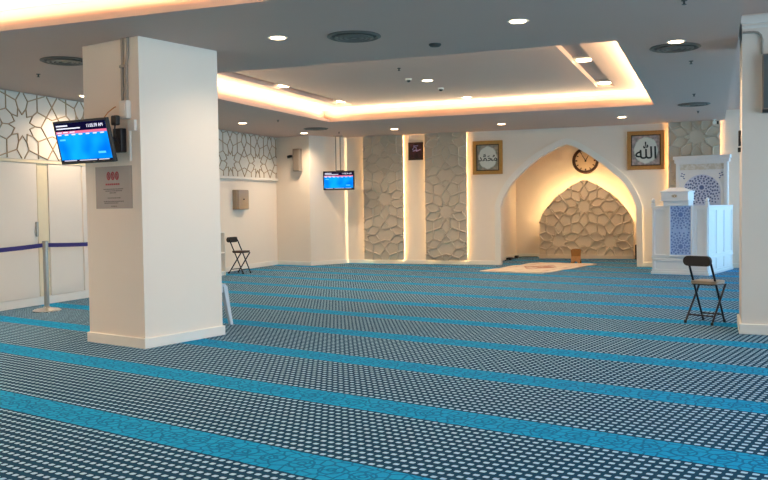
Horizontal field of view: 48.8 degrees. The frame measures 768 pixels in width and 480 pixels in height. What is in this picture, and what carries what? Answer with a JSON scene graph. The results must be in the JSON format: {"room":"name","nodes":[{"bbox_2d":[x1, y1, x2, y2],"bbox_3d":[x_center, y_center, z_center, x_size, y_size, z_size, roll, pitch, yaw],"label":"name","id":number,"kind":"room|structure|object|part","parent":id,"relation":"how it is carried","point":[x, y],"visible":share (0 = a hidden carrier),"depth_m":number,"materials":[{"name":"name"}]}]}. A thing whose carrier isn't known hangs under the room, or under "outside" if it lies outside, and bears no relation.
{"room":"house of worship","nodes":[
{"label":"house of worship","id":0,"kind":"room"},
{"bbox_2d":[3,90,84,301],"bbox_3d":[-6.828,-0.464,7.018,0.800,3.100,16.800,0,2,21],"label":"wall","id":1,"kind":"structure","parent":0,"point":[8,90],"depth_m":11.68,"materials":[{"name":"paint"}]},
{"bbox_2d":[0,161,39,301],"bbox_3d":[-4.987,-0.095,10.604,0.050,1.800,1.780,0,2,21],"label":"door","id":2,"kind":"structure","parent":1,"relation":"in","point":[19,224],"depth_m":11.11,"materials":[{"name":"paint"}]},
{"bbox_3d":[-4.668,-0.146,11.401,0.028,0.200,0.036,0,2,21],"label":"handle","id":3,"kind":"part","parent":2,"relation":"part of","materials":[{"name":"metal"}]},
{"bbox_2d":[0,89,83,160],"bbox_3d":[-4.611,-1.525,11.586,0.032,0.870,6.400,0,2,21],"label":"frieze panel","id":4,"kind":"object","parent":1,"relation":"attached to","point":[26,125],"visible":0.28,"depth_m":11.32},
{"bbox_2d":[0,158,85,295],"bbox_3d":[-4.363,-0.188,12.248,0.030,1.840,5.300,0,2,21],"label":"trim","id":5,"kind":"structure","parent":1,"relation":"attached to","point":[41,169],"depth_m":11.52,"materials":[{"name":"white wood"}]},
{"bbox_2d":[0,290,88,310],"bbox_3d":[-6.426,1.030,6.929,0.020,0.110,16.800,0,2,21],"label":"baseboard","id":6,"kind":"structure","parent":1,"relation":"attached to","point":[29,302],"depth_m":11.48,"materials":[{"name":"paint"}]},
{"bbox_2d":[47,164,83,294],"bbox_3d":[-4.485,-0.155,11.942,0.022,1.800,0.640,0,2,21],"label":"door","id":7,"kind":"structure","parent":1,"relation":"in","point":[63,181],"depth_m":11.92,"materials":[{"name":"paint"}]},
{"bbox_2d":[81,166,88,289],"bbox_3d":[-4.138,-0.195,12.841,0.022,1.800,1.230,0,2,21],"label":"door","id":8,"kind":"structure","parent":1,"relation":"in","point":[83,168],"depth_m":12.29,"materials":[{"name":"paint"}]},
{"bbox_2d":[82,36,224,348],"bbox_3d":[-2.258,-0.458,8.328,0.860,2.860,1.005,1,3,35],"label":"pillar","id":9,"kind":"structure","parent":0,"point":[154,265],"depth_m":8.00,"materials":[{"name":"paint"}]},
{"bbox_2d":[52,117,126,164],"bbox_3d":[-2.709,-0.908,7.837,0.713,0.397,0.279,1,3,30],"label":"wall screen","id":10,"kind":"object","parent":9,"relation":"attached to","point":[91,140],"visible":1,"depth_m":7.75,"materials":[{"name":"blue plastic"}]},
{"bbox_3d":[-2.432,-0.915,7.796,0.120,0.220,0.063,1,3,35],"label":"wall plate","id":11,"kind":"part","parent":10,"relation":"part of","materials":[{"name":"black plastic"}]},
{"bbox_2d":[95,165,132,208],"bbox_3d":[-2.529,-0.491,7.922,0.534,0.394,0.006,1,3,35],"label":"notice sign","id":12,"kind":"object","parent":9,"relation":"attached to","point":[113,183],"visible":1,"depth_m":7.92,"materials":[{"name":"paper"}]},
{"bbox_2d":[120,38,123,100],"bbox_3d":[-2.400,-1.545,7.766,0.038,0.600,0.028,0,2,21],"label":"conduit","id":13,"kind":"object","parent":9,"relation":"attached to","point":[121,39],"visible":0.94,"depth_m":7.76,"materials":[{"name":"grey metal"}]},
{"bbox_2d":[119,100,130,118],"bbox_3d":[-2.371,-1.191,7.746,0.110,0.165,0.056,1,3,35],"label":"box","id":14,"kind":"object","parent":9,"relation":"attached to","point":[125,105],"visible":1,"depth_m":7.72,"materials":[{"name":"white plastic"}]},
{"bbox_2d":[111,115,120,144],"bbox_3d":[-2.450,-1.003,7.738,0.086,0.268,0.050,1,3,35],"label":"plug","id":15,"kind":"object","parent":14,"relation":"attached to","point":[115,119],"visible":1,"depth_m":7.72,"materials":[{"name":"black plastic"}]},
{"bbox_3d":[-2.437,-0.961,7.737,0.066,0.185,0.018,0,2,9],"label":"cord","id":16,"kind":"part","parent":15,"relation":"part of","materials":[{"name":"black plastic"}]},
{"bbox_3d":[-2.386,-1.188,7.726,0.070,0.120,0.006,1,3,35],"label":"plate","id":17,"kind":"part","parent":14,"relation":"part of","materials":[{"name":"paint"}]},
{"bbox_2d":[125,37,128,99],"bbox_3d":[-2.340,-1.544,7.723,0.054,0.601,0.026,1,3,35],"label":"conduit","id":18,"kind":"object","parent":9,"relation":"attached to","point":[127,38],"visible":1,"depth_m":7.72,"materials":[{"name":"grey metal"}]},
{"bbox_2d":[129,131,131,160],"bbox_3d":[-2.319,-0.909,7.740,0.024,0.370,0.023,0,2,21],"label":"conduit","id":19,"kind":"object","parent":9,"relation":"attached to","point":[130,137],"visible":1,"depth_m":7.73,"materials":[{"name":"white plastic"}]},
{"bbox_2d":[127,119,136,130],"bbox_3d":[-2.292,-1.044,7.713,0.100,0.100,0.030,1,3,35],"label":"box","id":20,"kind":"object","parent":9,"relation":"attached to","point":[132,124],"visible":1,"depth_m":7.69,"materials":[{"name":"white plastic"}]},
{"bbox_3d":[-2.239,0.923,8.382,0.860,0.095,1.005,1,3,35],"label":"baseboard","id":21,"kind":"part","parent":9,"relation":"part of","materials":[{"name":"paint"}]},
{"bbox_2d":[219,130,277,266],"bbox_3d":[-3.155,-0.921,17.354,0.200,3.100,5.150,0,2,21],"label":"wall","id":22,"kind":"structure","parent":0,"point":[255,227],"depth_m":17.97,"materials":[{"name":"paint"}]},
{"bbox_2d":[232,190,248,209],"bbox_3d":[-2.938,-0.831,17.452,0.135,0.405,0.480,0,2,21],"label":"box","id":23,"kind":"object","parent":22,"relation":"attached to","point":[240,197],"visible":1,"depth_m":17.34,"materials":[{"name":"brown metal"}]},
{"bbox_3d":[-2.890,-0.832,17.471,0.010,0.381,0.390,0,2,21],"label":"door","id":24,"kind":"part","parent":23,"relation":"part of","materials":[{"name":"metal"}]},
{"bbox_2d":[218,129,277,180],"bbox_3d":[-3.172,-1.710,16.934,0.060,0.960,4.320,0,2,21],"label":"frieze panel","id":25,"kind":"object","parent":22,"relation":"attached to","point":[245,156],"visible":0.48,"depth_m":17.73,"materials":[{"name":"paint"}]},
{"bbox_2d":[226,260,277,271],"bbox_3d":[-2.895,0.561,17.728,0.020,0.100,2.830,0,2,21],"label":"baseboard","id":26,"kind":"structure","parent":22,"relation":"attached to","point":[268,263],"depth_m":18.09,"materials":[{"name":"paint"}]},
{"bbox_2d":[276,135,347,261],"bbox_3d":[-1.657,-1.007,19.009,1.400,3.100,0.980,0,2,21],"label":"wall pier","id":27,"kind":"object","parent":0,"point":[312,221],"visible":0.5,"depth_m":18.77,"materials":[{"name":"paint"}]},
{"bbox_2d":[293,148,301,170],"bbox_3d":[-1.892,-1.751,18.535,0.190,0.490,0.126,1,3,35],"label":"speaker","id":28,"kind":"object","parent":27,"relation":"attached to","point":[297,153],"visible":1,"depth_m":18.48},
{"bbox_2d":[293,149,298,169],"bbox_3d":[-1.927,-1.748,18.487,0.160,0.450,0.006,1,3,35],"label":"grille","id":29,"kind":"object","parent":28,"relation":"attached to","point":[295,151],"depth_m":18.48,"materials":[{"name":"grey metal"}]},
{"bbox_2d":[278,259,348,265],"bbox_3d":[-1.542,0.504,18.841,1.602,0.090,0.651,-1,2,-8],"label":"baseboard","id":30,"kind":"object","parent":27,"relation":"attached to","point":[305,263],"visible":0.99,"depth_m":18.81,"materials":[{"name":"paint"}]},
{"bbox_2d":[0,257,767,479],"bbox_3d":[0.611,0.981,8.660,13.700,0.120,25.100,0,2,21],"label":"floor","id":31,"kind":"structure","parent":0,"point":[344,371],"depth_m":6.10,"materials":[{"name":"carpet"}]},
{"bbox_2d":[32,241,87,312],"bbox_3d":[-3.892,0.411,11.792,0.350,0.895,2.570,0,2,21],"label":"stanchion","id":32,"kind":"object","parent":31,"relation":"on","point":[46,309],"visible":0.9,"depth_m":10.74,"materials":[{"name":"metal"}]},
{"bbox_2d":[0,243,42,251],"bbox_3d":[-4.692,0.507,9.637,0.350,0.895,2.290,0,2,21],"label":"belt","id":33,"kind":"object","parent":32,"relation":"attached to","point":[25,247],"visible":1,"depth_m":10.36,"materials":[{"name":"fabric"}]},
{"bbox_3d":[-4.291,0.482,10.758,0.064,0.755,0.064,0,2,21],"label":"post","id":34,"kind":"part","parent":32,"relation":"part of","materials":[{"name":"metal"}]},
{"bbox_2d":[221,232,225,274],"bbox_3d":[-3.432,0.280,15.782,0.400,0.830,1.140,0,2,21],"label":"bookcase","id":35,"kind":"object","parent":31,"relation":"on","point":[223,257],"visible":0.12,"depth_m":16.24,"materials":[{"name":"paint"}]},
{"bbox_2d":[222,283,232,324],"bbox_3d":[-1.911,0.708,9.240,0.367,0.450,0.367,1,3,35],"label":"plastic stool","id":36,"kind":"object","parent":31,"relation":"on","point":[225,295],"visible":0.28,"depth_m":9.26,"materials":[{"name":"white plastic"}]},
{"bbox_2d":[226,237,250,273],"bbox_3d":[-2.844,0.297,16.641,0.386,0.712,0.324,0,3,28],"label":"folding chair","id":37,"kind":"object","parent":31,"relation":"on","point":[229,239],"visible":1,"depth_m":16.61,"materials":[{"name":"brown plastic"}]},
{"bbox_3d":[-2.996,-0.007,16.708,0.051,0.105,0.300,0,3,28],"label":"backrest","id":38,"kind":"part","parent":37,"relation":"part of","materials":[{"name":"black plastic"}]},
{"bbox_3d":[-2.804,0.223,16.616,0.280,0.030,0.285,0,3,28],"label":"seat","id":39,"kind":"part","parent":37,"relation":"part of","materials":[{"name":"brown plastic"}]},
{"bbox_2d":[503,253,538,260],"bbox_3d":[4.355,0.426,18.858,3.430,0.085,2.650,0,2,21],"label":"baseboard","id":40,"kind":"structure","parent":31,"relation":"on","point":[519,254],"depth_m":20.54,"materials":[{"name":"paint"}]},
{"bbox_2d":[505,255,537,260],"bbox_3d":[3.086,0.413,19.932,0.386,0.060,1.506,1,3,39],"label":"power strip","id":41,"kind":"object","parent":31,"relation":"on","point":[515,256],"visible":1,"depth_m":20.17,"materials":[{"name":"black plastic"}]},
{"bbox_2d":[481,262,595,273],"bbox_3d":[3.137,0.546,16.989,1.338,0.024,2.680,1,3,35],"label":"rug","id":42,"kind":"object","parent":31,"relation":"on","point":[540,267],"visible":1,"depth_m":16.83,"materials":[{"name":"beige fabric"}]},
{"bbox_2d":[571,249,581,262],"bbox_3d":[4.111,0.345,18.128,0.200,0.311,0.152,0,3,27],"label":"book stand","id":43,"kind":"object","parent":31,"relation":"on","point":[575,253],"visible":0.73,"depth_m":18.10,"materials":[{"name":"orange wood"}]},
{"bbox_2d":[539,180,634,258],"bbox_3d":[4.747,-0.490,19.815,2.167,1.830,0.502,0,2,21],"label":"panel","id":44,"kind":"object","parent":31,"relation":"on","point":[585,216],"visible":1,"depth_m":19.59,"materials":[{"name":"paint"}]},
{"bbox_3d":[4.755,0.379,19.838,2.160,0.090,0.470,0,2,21],"label":"rail","id":45,"kind":"part","parent":44,"relation":"part of","materials":[{"name":"paint"}]},
{"bbox_2d":[635,244,636,259],"bbox_3d":[5.895,0.269,19.084,0.440,0.340,0.286,0,2,21],"label":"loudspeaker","id":46,"kind":"object","parent":31,"relation":"on","point":[636,244],"visible":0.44,"depth_m":19.03,"materials":[{"name":"black plastic"}]},
{"bbox_2d":[651,154,732,275],"bbox_3d":[5.617,-0.502,15.555,1.095,2.165,1.848,1,3,35],"label":"pulpit","id":47,"kind":"object","parent":31,"relation":"on","point":[695,217],"visible":0.96,"depth_m":15.07,"materials":[{"name":"white paint"}]},
{"bbox_3d":[5.178,-0.895,14.950,0.448,0.060,0.330,1,3,35],"label":"reading box lid","id":48,"kind":"part","parent":47,"relation":"part of","materials":[{"name":"white paint"}]},
{"bbox_3d":[5.192,-0.024,14.884,0.953,1.095,0.030,1,3,35],"label":"frame","id":49,"kind":"part","parent":47,"relation":"part of","materials":[{"name":"white paint"}]},
{"bbox_3d":[5.208,-0.169,14.857,0.356,0.865,0.045,1,3,35],"label":"lattice panel","id":50,"kind":"part","parent":47,"relation":"part of","materials":[{"name":"blue tile"}]},
{"bbox_3d":[5.204,-0.153,14.852,0.416,0.905,0.060,1,3,35],"label":"lattice frame","id":51,"kind":"part","parent":47,"relation":"part of","materials":[{"name":"white paint"}]},
{"bbox_3d":[5.685,-0.621,15.567,0.993,0.030,1.740,1,3,35],"label":"rail","id":52,"kind":"part","parent":47,"relation":"part of","materials":[{"name":"white paint"}]},
{"bbox_3d":[6.084,-1.068,16.232,0.960,0.830,0.030,1,3,35],"label":"board frame","id":53,"kind":"part","parent":47,"relation":"part of","materials":[{"name":"white paint"}]},
{"bbox_3d":[6.086,-1.551,16.225,1.060,0.135,0.120,1,3,35],"label":"cornice","id":54,"kind":"part","parent":47,"relation":"part of","materials":[{"name":"white paint"}]},
{"bbox_3d":[6.090,-0.053,15.314,0.014,1.095,1.710,1,3,35],"label":"frame","id":55,"kind":"part","parent":47,"relation":"part of","materials":[{"name":"white paint"}]},
{"bbox_2d":[683,256,726,325],"bbox_3d":[3.388,0.517,8.927,0.386,0.712,0.324,-3,3,-42],"label":"folding chair","id":56,"kind":"object","parent":31,"relation":"on","point":[689,261],"visible":1,"depth_m":8.86,"materials":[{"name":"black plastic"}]},
{"bbox_3d":[3.296,0.661,9.043,0.313,0.407,0.023,-3,3,-41],"label":"leg","id":57,"kind":"part","parent":56,"relation":"part of","materials":[{"name":"black metal"}]},
{"bbox_3d":[3.324,0.536,9.031,0.331,0.653,0.027,-3,3,-42],"label":"leg","id":58,"kind":"part","parent":56,"relation":"part of","materials":[{"name":"black metal"}]},
{"bbox_3d":[3.259,0.219,8.804,0.051,0.105,0.300,-3,3,-42],"label":"backrest","id":59,"kind":"part","parent":56,"relation":"part of","materials":[{"name":"black plastic"}]},
{"bbox_3d":[3.421,0.440,8.955,0.280,0.030,0.285,-3,3,-42],"label":"seat","id":60,"kind":"part","parent":56,"relation":"part of","materials":[{"name":"beige plastic"}]},
{"bbox_3d":[3.484,0.541,8.852,0.331,0.653,0.027,-3,3,-42],"label":"leg","id":61,"kind":"part","parent":56,"relation":"part of","materials":[{"name":"black metal"}]},
{"bbox_3d":[3.489,0.667,8.827,0.313,0.407,0.023,-3,3,-42],"label":"leg","id":62,"kind":"part","parent":56,"relation":"part of","materials":[{"name":"black metal"}]},
{"bbox_2d":[0,0,767,137],"bbox_3d":[0.570,-2.096,8.539,13.700,0.360,25.100,0,2,21],"label":"ceiling","id":63,"kind":"structure","parent":0,"point":[521,76],"depth_m":9.11,"materials":[{"name":"paint"}]},
{"bbox_2d":[39,56,82,65],"bbox_3d":[-3.331,-1.863,8.849,0.500,0.024,0.500,0,2,21],"label":"ceiling vent","id":64,"kind":"object","parent":63,"relation":"in","point":[54,60],"visible":0.91,"depth_m":8.77,"materials":[{"name":"grey metal"}]},
{"bbox_2d":[267,35,287,39],"bbox_3d":[-0.979,-1.868,7.806,0.188,0.020,0.188,0,2,21],"label":"recessed light","id":65,"kind":"object","parent":63,"relation":"in","point":[277,37],"visible":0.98,"depth_m":7.80,"materials":[{"name":"white plastic"}]},
{"bbox_2d":[304,127,327,129],"bbox_3d":[-1.353,-2.205,16.842,0.500,0.024,0.500,0,2,21],"label":"ceiling vent","id":66,"kind":"object","parent":63,"relation":"in","point":[310,128],"visible":1,"depth_m":16.70,"materials":[{"name":"grey metal"}]},
{"bbox_2d":[323,135,354,189],"bbox_3d":[-0.991,-1.696,18.615,0.725,1.191,0.096,0,2,18],"label":"screen","id":67,"kind":"object","parent":63,"relation":"hanging from","point":[340,179],"visible":1,"depth_m":18.59,"materials":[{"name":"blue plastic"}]},
{"bbox_3d":[-1.060,-1.829,18.646,0.026,0.926,0.025,0,2,18],"label":"rod","id":68,"kind":"part","parent":67,"relation":"part of","materials":[{"name":"grey metal"}]},
{"bbox_3d":[-0.960,-1.829,18.613,0.026,0.926,0.025,0,2,18],"label":"rod","id":69,"kind":"part","parent":67,"relation":"part of","materials":[{"name":"grey metal"}]},
{"bbox_2d":[327,30,380,42],"bbox_3d":[-0.275,-1.863,7.785,0.500,0.024,0.500,0,2,21],"label":"ceiling vent","id":70,"kind":"object","parent":63,"relation":"in","point":[353,36],"visible":1,"depth_m":7.72,"materials":[{"name":"grey metal"}]},
{"bbox_2d":[429,43,440,46],"bbox_3d":[0.495,-1.887,8.223,0.120,0.030,0.120,0,2,21],"label":"smoke detector","id":71,"kind":"object","parent":63,"relation":"attached to","point":[430,44],"visible":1,"depth_m":8.18,"materials":[{"name":"black plastic"}]},
{"bbox_2d":[507,19,528,23],"bbox_3d":[1.146,-1.875,7.242,0.188,0.020,0.188,0,2,21],"label":"recessed light","id":72,"kind":"object","parent":63,"relation":"in","point":[512,21],"visible":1,"depth_m":7.23,"materials":[{"name":"white plastic"}]},
{"bbox_2d":[573,56,591,61],"bbox_3d":[2.558,-2.314,10.840,0.250,0.040,0.240,0,2,21],"label":"recessed light","id":73,"kind":"object","parent":63,"relation":"in","point":[579,58],"visible":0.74,"depth_m":10.76,"materials":[{"name":"white plastic"}]},
{"bbox_2d":[595,80,610,83],"bbox_3d":[3.365,-2.407,12.928,0.250,0.040,0.240,0,2,21],"label":"recessed light","id":74,"kind":"object","parent":63,"relation":"in","point":[596,81],"visible":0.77,"depth_m":12.84,"materials":[{"name":"white plastic"}]},
{"bbox_2d":[649,42,700,52],"bbox_3d":[2.942,-1.937,8.562,0.500,0.024,0.500,0,2,21],"label":"ceiling vent","id":75,"kind":"object","parent":63,"relation":"in","point":[676,47],"visible":1,"depth_m":8.51,"materials":[{"name":"grey metal"}]},
{"bbox_2d":[666,40,685,43],"bbox_3d":[2.845,-1.938,8.256,0.188,0.020,0.188,0,2,21],"label":"recessed light","id":76,"kind":"object","parent":63,"relation":"in","point":[670,41],"visible":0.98,"depth_m":8.24,"materials":[{"name":"white plastic"}]},
{"bbox_2d":[678,102,710,106],"bbox_3d":[4.951,-2.160,13.527,0.500,0.024,0.500,0,2,21],"label":"ceiling vent","id":77,"kind":"object","parent":63,"relation":"in","point":[692,104],"visible":1,"depth_m":13.42,"materials":[{"name":"grey metal"}]},
{"bbox_2d":[502,181,515,256],"bbox_3d":[2.666,-1.033,19.445,0.150,3.000,2.650,0,2,21],"label":"wall","id":78,"kind":"structure","parent":0,"point":[509,204],"depth_m":20.02,"materials":[{"name":"paint"}]},
{"bbox_2d":[347,109,739,264],"bbox_3d":[2.557,-1.024,17.985,10.600,3.100,0.150,0,2,21],"label":"wall","id":79,"kind":"structure","parent":0,"point":[610,142],"depth_m":17.91,"materials":[{"name":"paint"}]},
{"bbox_2d":[363,135,404,259],"bbox_3d":[-0.014,-0.939,18.796,0.962,2.766,0.078,0,2,21],"label":"wall panel","id":80,"kind":"object","parent":79,"relation":"attached to","point":[383,167],"visible":1,"depth_m":18.78,"materials":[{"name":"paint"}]},
{"bbox_2d":[408,142,423,159],"bbox_3d":[0.695,-1.947,18.559,0.350,0.390,0.046,0,2,21],"label":"plaque","id":81,"kind":"object","parent":79,"relation":"attached to","point":[415,149],"visible":1,"depth_m":18.55,"materials":[{"name":"brown wood"}]},
{"bbox_2d":[410,144,421,157],"bbox_3d":[0.692,-1.947,18.550,0.270,0.310,0.004,0,2,21],"label":"print","id":82,"kind":"object","parent":81,"relation":"attached to","point":[415,149],"depth_m":18.54},
{"bbox_2d":[424,132,467,260],"bbox_3d":[1.334,-0.934,18.276,0.952,2.768,0.078,0,2,21],"label":"wall panel","id":83,"kind":"object","parent":79,"relation":"attached to","point":[445,159],"visible":1,"depth_m":18.25,"materials":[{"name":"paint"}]},
{"bbox_2d":[472,140,502,174],"bbox_3d":[2.200,-1.750,17.984,0.647,0.710,0.050,0,2,21],"label":"calligraphy","id":84,"kind":"object","parent":79,"relation":"attached to","point":[487,155],"visible":1,"depth_m":17.98,"materials":[{"name":"gold metal"}]},
{"bbox_2d":[349,259,738,267],"bbox_3d":[3.200,0.487,17.713,8.600,0.085,0.020,0,2,21],"label":"baseboard","id":85,"kind":"structure","parent":79,"relation":"attached to","point":[645,264],"depth_m":18.53,"materials":[{"name":"paint"}]},
{"bbox_2d":[495,138,642,266],"bbox_3d":[3.758,-0.778,17.433,3.020,2.620,0.036,0,2,21],"label":"trim","id":86,"kind":"structure","parent":79,"relation":"attached to","point":[639,225],"depth_m":17.32,"materials":[{"name":"paint"}]},
{"bbox_2d":[627,130,664,169],"bbox_3d":[5.199,-1.782,16.823,0.715,0.765,0.050,0,2,21],"label":"calligraphy","id":87,"kind":"object","parent":79,"relation":"attached to","point":[645,149],"visible":1,"depth_m":16.82,"materials":[{"name":"gold wood"}]},
{"bbox_2d":[668,120,720,187],"bbox_3d":[6.024,-0.924,16.463,0.967,2.764,0.078,0,2,21],"label":"wall panel","id":88,"kind":"object","parent":79,"relation":"attached to","point":[690,138],"visible":0.41,"depth_m":16.43,"materials":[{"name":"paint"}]},
{"bbox_2d":[516,145,636,253],"bbox_3d":[4.840,-1.089,20.105,4.030,3.000,0.150,0,2,21],"label":"wall","id":89,"kind":"structure","parent":0,"point":[550,175],"depth_m":20.37,"materials":[{"name":"paint"}]},
{"bbox_2d":[572,150,598,173],"bbox_3d":[4.755,-1.874,19.995,0.620,0.620,0.050,0,2,21],"label":"wall clock","id":90,"kind":"object","parent":89,"relation":"attached to","point":[582,162],"visible":0.73,"depth_m":20.01,"materials":[{"name":"brown wood"}]},
{"bbox_2d":[737,13,767,334],"bbox_3d":[4.123,-0.639,8.196,1.280,3.060,0.760,0,2,21],"label":"pillar","id":91,"kind":"structure","parent":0,"point":[752,318],"depth_m":8.05,"materials":[{"name":"paint"}]},
{"bbox_2d":[738,130,740,151],"bbox_3d":[3.509,-0.973,8.365,0.028,0.210,0.080,0,2,21],"label":"box","id":92,"kind":"object","parent":91,"relation":"attached to","point":[739,131],"visible":0.99,"depth_m":8.33,"materials":[{"name":"black plastic"}]},
{"bbox_3d":[4.143,0.839,8.254,1.280,0.100,0.760,0,2,21],"label":"baseboard","id":93,"kind":"part","parent":91,"relation":"part of","materials":[{"name":"paint"}]},
{"bbox_2d":[743,31,762,53],"bbox_3d":[3.480,-1.860,7.988,0.178,0.224,0.022,0,2,21],"label":"duct","id":94,"kind":"object","parent":91,"relation":"attached to","point":[744,32],"visible":1,"depth_m":7.96,"materials":[{"name":"grey metal"}]},
{"bbox_3d":[4.106,-2.073,8.139,1.275,0.120,0.760,0,2,21],"label":"cornice","id":95,"kind":"part","parent":91,"relation":"part of","materials":[{"name":"paint"}]},
{"bbox_2d":[762,53,767,112],"bbox_3d":[3.995,-1.468,7.781,0.950,0.547,0.076,0,2,21],"label":"wall display","id":96,"kind":"object","parent":91,"relation":"attached to","point":[764,56],"visible":1,"depth_m":7.91,"materials":[{"name":"grey metal"}]}
]}

